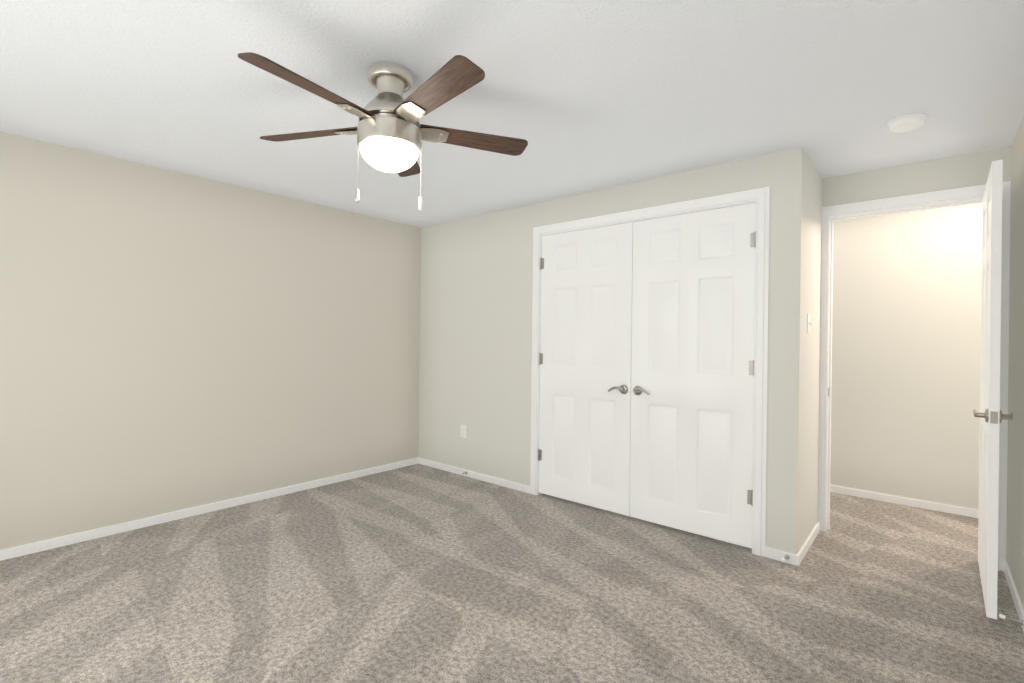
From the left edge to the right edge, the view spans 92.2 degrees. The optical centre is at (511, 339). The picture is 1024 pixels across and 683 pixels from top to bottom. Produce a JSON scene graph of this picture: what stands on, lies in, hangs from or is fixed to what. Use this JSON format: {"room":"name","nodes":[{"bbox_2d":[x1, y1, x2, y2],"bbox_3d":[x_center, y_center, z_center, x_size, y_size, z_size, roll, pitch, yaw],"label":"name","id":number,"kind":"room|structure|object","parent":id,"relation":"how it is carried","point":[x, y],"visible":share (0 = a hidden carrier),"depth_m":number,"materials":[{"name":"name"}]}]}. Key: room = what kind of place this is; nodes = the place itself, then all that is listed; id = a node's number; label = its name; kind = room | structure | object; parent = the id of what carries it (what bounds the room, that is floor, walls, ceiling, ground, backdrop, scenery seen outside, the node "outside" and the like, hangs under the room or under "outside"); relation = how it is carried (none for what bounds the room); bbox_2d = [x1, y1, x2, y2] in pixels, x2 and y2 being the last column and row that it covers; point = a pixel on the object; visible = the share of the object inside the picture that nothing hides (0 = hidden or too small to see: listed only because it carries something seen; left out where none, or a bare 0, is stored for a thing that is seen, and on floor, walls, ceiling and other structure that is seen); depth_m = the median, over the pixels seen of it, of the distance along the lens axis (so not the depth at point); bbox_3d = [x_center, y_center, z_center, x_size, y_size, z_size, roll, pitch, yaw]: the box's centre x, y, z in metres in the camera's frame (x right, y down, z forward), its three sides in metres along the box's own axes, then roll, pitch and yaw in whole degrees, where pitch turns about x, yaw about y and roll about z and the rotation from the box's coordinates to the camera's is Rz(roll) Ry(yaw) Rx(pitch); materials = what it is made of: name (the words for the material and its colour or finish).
{"room":"empty bedroom","nodes":[
{"label":"empty bedroom","id":0,"kind":"room"},
{"bbox_2d":[0,131,420,549],"bbox_3d":[-2.095,0.050,3.859,0.120,2.440,5.060,1,0,40],"label":"wall","id":1,"kind":"structure","parent":0,"point":[171,341],"depth_m":3.48,"materials":[{"name":"beige paint"}]},
{"bbox_2d":[0,458,415,560],"bbox_3d":[-2.282,1.239,3.553,0.012,0.058,4.070,1,0,40],"label":"baseboard","id":2,"kind":"structure","parent":1,"relation":"attached to","point":[61,541],"depth_m":3.47,"materials":[{"name":"white wood"}]},
{"bbox_2d":[0,464,1023,682],"bbox_3d":[0.309,1.350,2.522,5.540,0.100,6.150,1,0,40],"label":"floor","id":3,"kind":"structure","parent":0,"point":[417,573],"depth_m":2.46,"materials":[{"name":"grey carpet"}]},
{"bbox_2d":[0,0,1023,227],"bbox_3d":[0.340,-1.190,2.522,5.540,0.100,6.150,1,0,40],"label":"ceiling","id":4,"kind":"structure","parent":0,"point":[582,96],"depth_m":2.23,"materials":[{"name":"white paint"}]},
{"bbox_2d":[238,52,527,210],"bbox_3d":[-0.532,-0.855,2.100,1.218,0.592,1.210,1,0,40],"label":"ceiling fan","id":5,"kind":"object","parent":4,"relation":"hanging from","point":[390,131],"visible":1,"depth_m":2.04,"materials":[{"name":"brown wood"}]},
{"bbox_2d":[887,114,925,132],"bbox_3d":[2.018,-1.097,2.522,0.156,0.044,0.156,1,0,40],"label":"smoke detector","id":6,"kind":"object","parent":4,"relation":"attached to","point":[906,123],"visible":1,"depth_m":2.48,"materials":[{"name":"white plastic"}]},
{"bbox_2d":[418,147,805,554],"bbox_3d":[0.400,0.081,4.038,3.453,2.440,0.120,1,0,40],"label":"wall","id":7,"kind":"structure","parent":0,"point":[476,300],"depth_m":4.25,"materials":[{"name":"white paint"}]},
{"bbox_2d":[461,425,466,437],"bbox_3d":[-0.460,0.873,4.675,0.071,0.116,0.008,1,0,40],"label":"electrical outlet","id":8,"kind":"object","parent":7,"relation":"attached to","point":[463,430],"visible":1,"depth_m":4.67,"materials":[{"name":"white plastic"}]},
{"bbox_2d":[416,458,529,493],"bbox_3d":[-0.398,1.262,4.616,1.451,0.058,0.012,1,0,40],"label":"baseboard","id":9,"kind":"structure","parent":7,"relation":"attached to","point":[505,483],"depth_m":4.55,"materials":[{"name":"white wood"}]},
{"bbox_2d":[530,187,769,556],"bbox_3d":[0.894,0.189,3.607,1.805,2.237,0.137,1,0,40],"label":"closet doors","id":10,"kind":"structure","parent":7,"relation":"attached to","point":[603,226],"depth_m":3.43,"materials":[{"name":"white wood"}]},
{"bbox_2d":[538,449,541,460],"bbox_3d":[0.240,0.962,4.103,0.037,0.104,0.041,1,0,40],"label":"closet door left hinge","id":11,"kind":"object","parent":10,"relation":"attached to","point":[539,454],"visible":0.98,"depth_m":4.09,"materials":[{"name":"silver metal"}]},
{"bbox_2d":[539,353,542,364],"bbox_3d":[0.249,0.162,4.103,0.037,0.104,0.041,1,0,40],"label":"closet door left hinge","id":12,"kind":"object","parent":10,"relation":"attached to","point":[540,358],"visible":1,"depth_m":4.09,"materials":[{"name":"silver metal"}]},
{"bbox_2d":[540,258,543,268],"bbox_3d":[0.259,-0.629,4.103,0.037,0.104,0.041,1,0,40],"label":"closet door left hinge","id":13,"kind":"object","parent":10,"relation":"attached to","point":[541,263],"visible":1,"depth_m":4.10,"materials":[{"name":"silver metal"}]},
{"bbox_2d":[608,385,627,393],"bbox_3d":[0.773,0.366,3.612,0.144,0.068,0.051,1,0,40],"label":"lever","id":14,"kind":"object","parent":10,"relation":"attached to","point":[622,389],"visible":1,"depth_m":3.59,"materials":[{"name":"grey metal"}]},
{"bbox_2d":[633,386,649,394],"bbox_3d":[0.916,0.368,3.490,0.144,0.068,0.051,1,0,40],"label":"lever","id":15,"kind":"object","parent":10,"relation":"attached to","point":[638,390],"visible":0.94,"depth_m":3.50,"materials":[{"name":"grey metal"}]},
{"bbox_2d":[747,490,752,505],"bbox_3d":[1.479,0.977,3.052,0.037,0.104,0.041,1,0,40],"label":"closet door right hinge","id":16,"kind":"object","parent":10,"relation":"attached to","point":[750,497],"visible":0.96,"depth_m":3.04,"materials":[{"name":"silver metal"}]},
{"bbox_2d":[749,360,753,375],"bbox_3d":[1.489,0.177,3.052,0.037,0.104,0.041,1,0,40],"label":"closet door right hinge","id":17,"kind":"object","parent":10,"relation":"attached to","point":[751,367],"visible":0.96,"depth_m":3.05,"materials":[{"name":"silver metal"}]},
{"bbox_2d":[750,231,755,247],"bbox_3d":[1.499,-0.614,3.052,0.037,0.104,0.041,1,0,40],"label":"closet door right hinge","id":18,"kind":"object","parent":10,"relation":"attached to","point":[752,239],"visible":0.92,"depth_m":3.04,"materials":[{"name":"silver metal"}]},
{"bbox_2d":[801,154,821,547],"bbox_3d":[1.903,0.099,3.235,0.120,2.440,0.600,1,0,40],"label":"wall","id":19,"kind":"structure","parent":0,"point":[811,352],"depth_m":3.17,"materials":[{"name":"white paint"}]},
{"bbox_2d":[792,522,819,565],"bbox_3d":[1.896,1.290,3.141,0.012,0.058,0.731,1,0,40],"label":"baseboard","id":20,"kind":"structure","parent":19,"relation":"attached to","point":[797,559],"depth_m":3.04,"materials":[{"name":"white wood"}]},
{"bbox_2d":[807,314,811,332],"bbox_3d":[1.857,-0.099,3.067,0.022,0.116,0.071,1,0,40],"label":"light switch","id":21,"kind":"object","parent":19,"relation":"attached to","point":[808,323],"visible":0.98,"depth_m":3.06,"materials":[{"name":"white plastic"}]},
{"bbox_2d":[830,203,981,509],"bbox_3d":[2.846,0.111,4.336,4.040,2.440,0.120,1,0,40],"label":"wall","id":22,"kind":"structure","parent":0,"point":[906,348],"depth_m":3.96,"materials":[{"name":"white paint"}]},
{"bbox_2d":[830,485,978,517],"bbox_3d":[2.789,1.301,4.286,3.800,0.058,0.012,1,0,40],"label":"baseboard","id":23,"kind":"structure","parent":22,"relation":"attached to","point":[968,512],"depth_m":3.95,"materials":[{"name":"white wood"}]},
{"bbox_2d":[822,146,1011,560],"bbox_3d":[1.569,0.095,3.990,5.300,2.440,0.120,1,0,40],"label":"wall","id":24,"kind":"structure","parent":0,"point":[955,171],"depth_m":3.09,"materials":[{"name":"white paint"}]},
{"bbox_2d":[818,181,1010,570],"bbox_3d":[2.522,0.208,3.182,0.954,2.237,0.154,1,0,40],"label":"door frame","id":25,"kind":"structure","parent":24,"relation":"attached to","point":[964,193],"depth_m":3.17,"materials":[{"name":"white wood"}]},
{"bbox_2d":[978,160,1002,619],"bbox_3d":[2.509,0.237,2.593,0.035,2.132,0.794,1,0,41],"label":"entry door","id":26,"kind":"structure","parent":24,"relation":"in","point":[990,379],"depth_m":2.30,"materials":[{"name":"white wood"}]},
{"bbox_2d":[973,408,988,422],"bbox_3d":[2.282,0.365,2.401,0.051,0.068,0.144,1,0,41],"label":"door lever","id":27,"kind":"object","parent":26,"relation":"attached to","point":[985,414],"visible":1,"depth_m":2.36,"materials":[{"name":"grey metal"}]},
{"bbox_2d":[990,411,997,423],"bbox_3d":[2.244,0.364,2.293,0.025,0.056,0.006,1,0,42],"label":"door latch","id":28,"kind":"object","parent":26,"relation":"attached to","point":[994,418],"depth_m":2.29,"materials":[{"name":"silver metal"}]},
{"bbox_2d":[999,410,1012,423],"bbox_3d":[2.346,0.366,2.345,0.051,0.068,0.144,1,0,41],"label":"door lever","id":29,"kind":"object","parent":26,"relation":"attached to","point":[1009,416],"visible":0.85,"depth_m":2.31,"materials":[{"name":"grey metal"}]},
{"bbox_2d":[1007,117,1023,608],"bbox_3d":[1.337,0.092,0.949,0.120,2.440,4.820,1,0,40],"label":"wall","id":30,"kind":"structure","parent":0,"point":[1015,525],"depth_m":2.57,"materials":[{"name":"grey paint"}]},
{"bbox_2d":[1004,561,1023,631],"bbox_3d":[1.272,1.283,0.991,0.012,0.058,4.819,1,0,40],"label":"baseboard","id":31,"kind":"structure","parent":30,"relation":"attached to","point":[1019,608],"depth_m":2.50,"materials":[{"name":"white wood"}]},
{"bbox_2d":[999,614,1023,625],"bbox_3d":[2.292,1.288,2.264,0.080,0.026,0.026,1,0,40],"label":"door stop","id":32,"kind":"object","parent":31,"relation":"attached to","point":[1021,622],"visible":1,"depth_m":2.26,"materials":[{"name":"silver metal"}]}
]}

